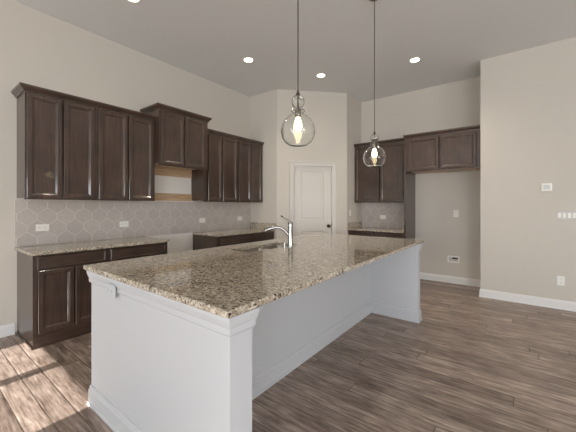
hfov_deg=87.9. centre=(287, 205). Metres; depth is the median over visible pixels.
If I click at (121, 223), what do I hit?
wall outlet
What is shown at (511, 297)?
baseboard
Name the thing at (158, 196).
board
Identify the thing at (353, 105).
wall
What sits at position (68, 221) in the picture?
tile backsplash
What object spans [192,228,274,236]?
countertop
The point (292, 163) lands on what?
trim
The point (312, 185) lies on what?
door
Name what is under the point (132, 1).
recessed light
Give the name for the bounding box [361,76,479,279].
wall
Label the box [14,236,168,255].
countertop
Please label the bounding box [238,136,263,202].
upper cabinet
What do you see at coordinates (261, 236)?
base cabinet
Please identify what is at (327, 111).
wall
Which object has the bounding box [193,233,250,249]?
base cabinet
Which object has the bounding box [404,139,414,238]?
end panel
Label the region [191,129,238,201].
upper cabinet
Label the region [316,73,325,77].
recessed light
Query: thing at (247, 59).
recessed light
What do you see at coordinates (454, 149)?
upper cabinet
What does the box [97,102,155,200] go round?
upper cabinet
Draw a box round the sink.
[243,245,282,251]
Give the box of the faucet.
[264,215,292,246]
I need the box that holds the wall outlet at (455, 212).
[453,210,457,216]
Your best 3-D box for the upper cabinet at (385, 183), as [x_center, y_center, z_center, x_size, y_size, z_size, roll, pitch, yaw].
[1.824,-0.647,5.778,1.017,1.160,0.373,0,0,37]
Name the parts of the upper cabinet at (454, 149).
door panel, door, crown molding, door, door panel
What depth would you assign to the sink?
3.09 m
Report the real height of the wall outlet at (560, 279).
0.118 m
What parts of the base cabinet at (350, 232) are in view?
drawer, drawer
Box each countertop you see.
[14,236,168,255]
[83,233,423,318]
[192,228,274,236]
[347,227,403,232]
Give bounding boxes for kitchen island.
[87,243,422,431]
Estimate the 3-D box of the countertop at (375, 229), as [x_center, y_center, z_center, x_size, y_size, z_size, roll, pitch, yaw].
[1.747,0.447,5.666,1.037,0.030,0.643,0,0,37]
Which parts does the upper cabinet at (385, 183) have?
door, door panel, crown molding, door, door panel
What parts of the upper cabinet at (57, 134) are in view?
door, door panel, crown molding, door, door panel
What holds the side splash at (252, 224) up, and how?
on the countertop at (218, 233)
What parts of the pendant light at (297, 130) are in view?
stem, glass globe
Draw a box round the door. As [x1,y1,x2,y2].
[294,166,330,235]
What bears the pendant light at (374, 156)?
hanging from the ceiling
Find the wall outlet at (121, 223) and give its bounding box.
[119,221,128,226]
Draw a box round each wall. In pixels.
[0,0,249,333]
[250,89,276,238]
[277,89,346,238]
[347,94,360,234]
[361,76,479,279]
[480,37,575,301]
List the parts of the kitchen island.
panel, frieze molding, baseboard, panel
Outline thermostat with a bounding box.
[541,183,551,191]
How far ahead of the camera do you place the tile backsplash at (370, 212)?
5.96 m
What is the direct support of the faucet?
on the island countertop at (228, 281)
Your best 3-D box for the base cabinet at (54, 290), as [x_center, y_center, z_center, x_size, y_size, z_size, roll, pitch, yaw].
[-2.425,0.904,3.221,0.628,0.882,0.660,0,0,37]
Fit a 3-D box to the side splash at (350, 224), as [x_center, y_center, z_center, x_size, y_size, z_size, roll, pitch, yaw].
[1.341,0.376,5.974,0.020,0.112,0.628,0,0,37]
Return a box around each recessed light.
[127,0,140,2]
[243,57,253,62]
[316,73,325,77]
[409,57,420,62]
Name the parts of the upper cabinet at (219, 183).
door, door panel, frame, crown molding, door, door panel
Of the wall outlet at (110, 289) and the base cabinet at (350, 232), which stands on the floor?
the base cabinet at (350, 232)
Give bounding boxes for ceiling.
[13,0,575,102]
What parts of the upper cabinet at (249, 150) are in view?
door, door panel, crown molding, door, door panel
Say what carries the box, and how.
attached to the wall at (456, 104)
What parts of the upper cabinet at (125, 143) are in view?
door, door panel, crown molding, door, door panel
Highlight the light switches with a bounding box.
[556,210,575,220]
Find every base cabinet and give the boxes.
[15,248,107,349]
[108,242,166,261]
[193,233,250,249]
[251,231,273,241]
[348,230,403,237]
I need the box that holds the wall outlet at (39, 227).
[36,224,48,230]
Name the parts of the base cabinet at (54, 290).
shoe molding, door, door panel, drawer, door panel, door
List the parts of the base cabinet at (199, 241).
frame, drawer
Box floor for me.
[0,279,575,431]
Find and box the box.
[447,255,458,262]
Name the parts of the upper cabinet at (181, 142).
door, door panel, crown molding, frame, door, door panel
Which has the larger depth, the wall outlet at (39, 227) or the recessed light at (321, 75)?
the recessed light at (321, 75)
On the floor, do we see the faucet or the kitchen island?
the kitchen island
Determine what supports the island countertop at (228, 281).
on the kitchen island
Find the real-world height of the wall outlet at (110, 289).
0.076 m
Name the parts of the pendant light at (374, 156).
stem, glass globe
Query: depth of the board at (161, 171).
4.58 m
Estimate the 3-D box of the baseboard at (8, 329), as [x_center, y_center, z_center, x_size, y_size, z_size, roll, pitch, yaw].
[-5.076,1.287,0.263,0.019,0.118,7.248,0,0,37]
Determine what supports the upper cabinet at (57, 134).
attached to the wall at (40, 49)
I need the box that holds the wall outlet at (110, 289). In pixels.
[106,283,115,298]
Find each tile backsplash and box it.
[15,200,250,246]
[361,203,403,227]
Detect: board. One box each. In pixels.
[155,166,191,177]
[155,193,191,200]
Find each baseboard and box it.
[0,323,14,337]
[420,272,575,311]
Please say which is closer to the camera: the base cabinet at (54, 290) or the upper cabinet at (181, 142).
the base cabinet at (54, 290)
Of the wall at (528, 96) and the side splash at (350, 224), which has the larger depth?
the side splash at (350, 224)
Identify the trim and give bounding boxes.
[290,161,335,236]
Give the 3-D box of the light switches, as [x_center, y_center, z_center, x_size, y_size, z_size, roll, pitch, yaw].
[3.603,0.122,3.857,0.210,0.134,0.008,0,0,37]
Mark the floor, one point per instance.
(472, 362)
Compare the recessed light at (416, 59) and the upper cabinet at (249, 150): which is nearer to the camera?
the recessed light at (416, 59)
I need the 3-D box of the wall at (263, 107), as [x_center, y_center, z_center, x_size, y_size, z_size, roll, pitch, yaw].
[-0.489,-0.406,5.812,0.799,3.505,0.120,0,0,37]
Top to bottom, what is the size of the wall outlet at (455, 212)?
0.118 m
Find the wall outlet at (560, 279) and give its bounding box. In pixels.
[557,276,564,285]
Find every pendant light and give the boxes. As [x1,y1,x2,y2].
[281,0,314,146]
[363,0,385,166]
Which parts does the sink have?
bowl, bowl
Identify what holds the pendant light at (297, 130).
hanging from the ceiling
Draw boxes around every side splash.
[250,222,276,228]
[348,221,361,227]
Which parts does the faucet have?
spout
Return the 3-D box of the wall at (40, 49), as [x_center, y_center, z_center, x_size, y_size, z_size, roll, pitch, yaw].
[-4.100,-0.406,1.650,0.122,3.505,10.878,0,0,37]
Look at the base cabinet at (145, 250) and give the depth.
3.54 m
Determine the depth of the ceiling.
3.80 m
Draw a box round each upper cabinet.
[11,82,97,199]
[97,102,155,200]
[140,102,211,169]
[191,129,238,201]
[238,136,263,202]
[354,138,404,202]
[403,125,479,173]
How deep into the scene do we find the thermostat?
3.96 m

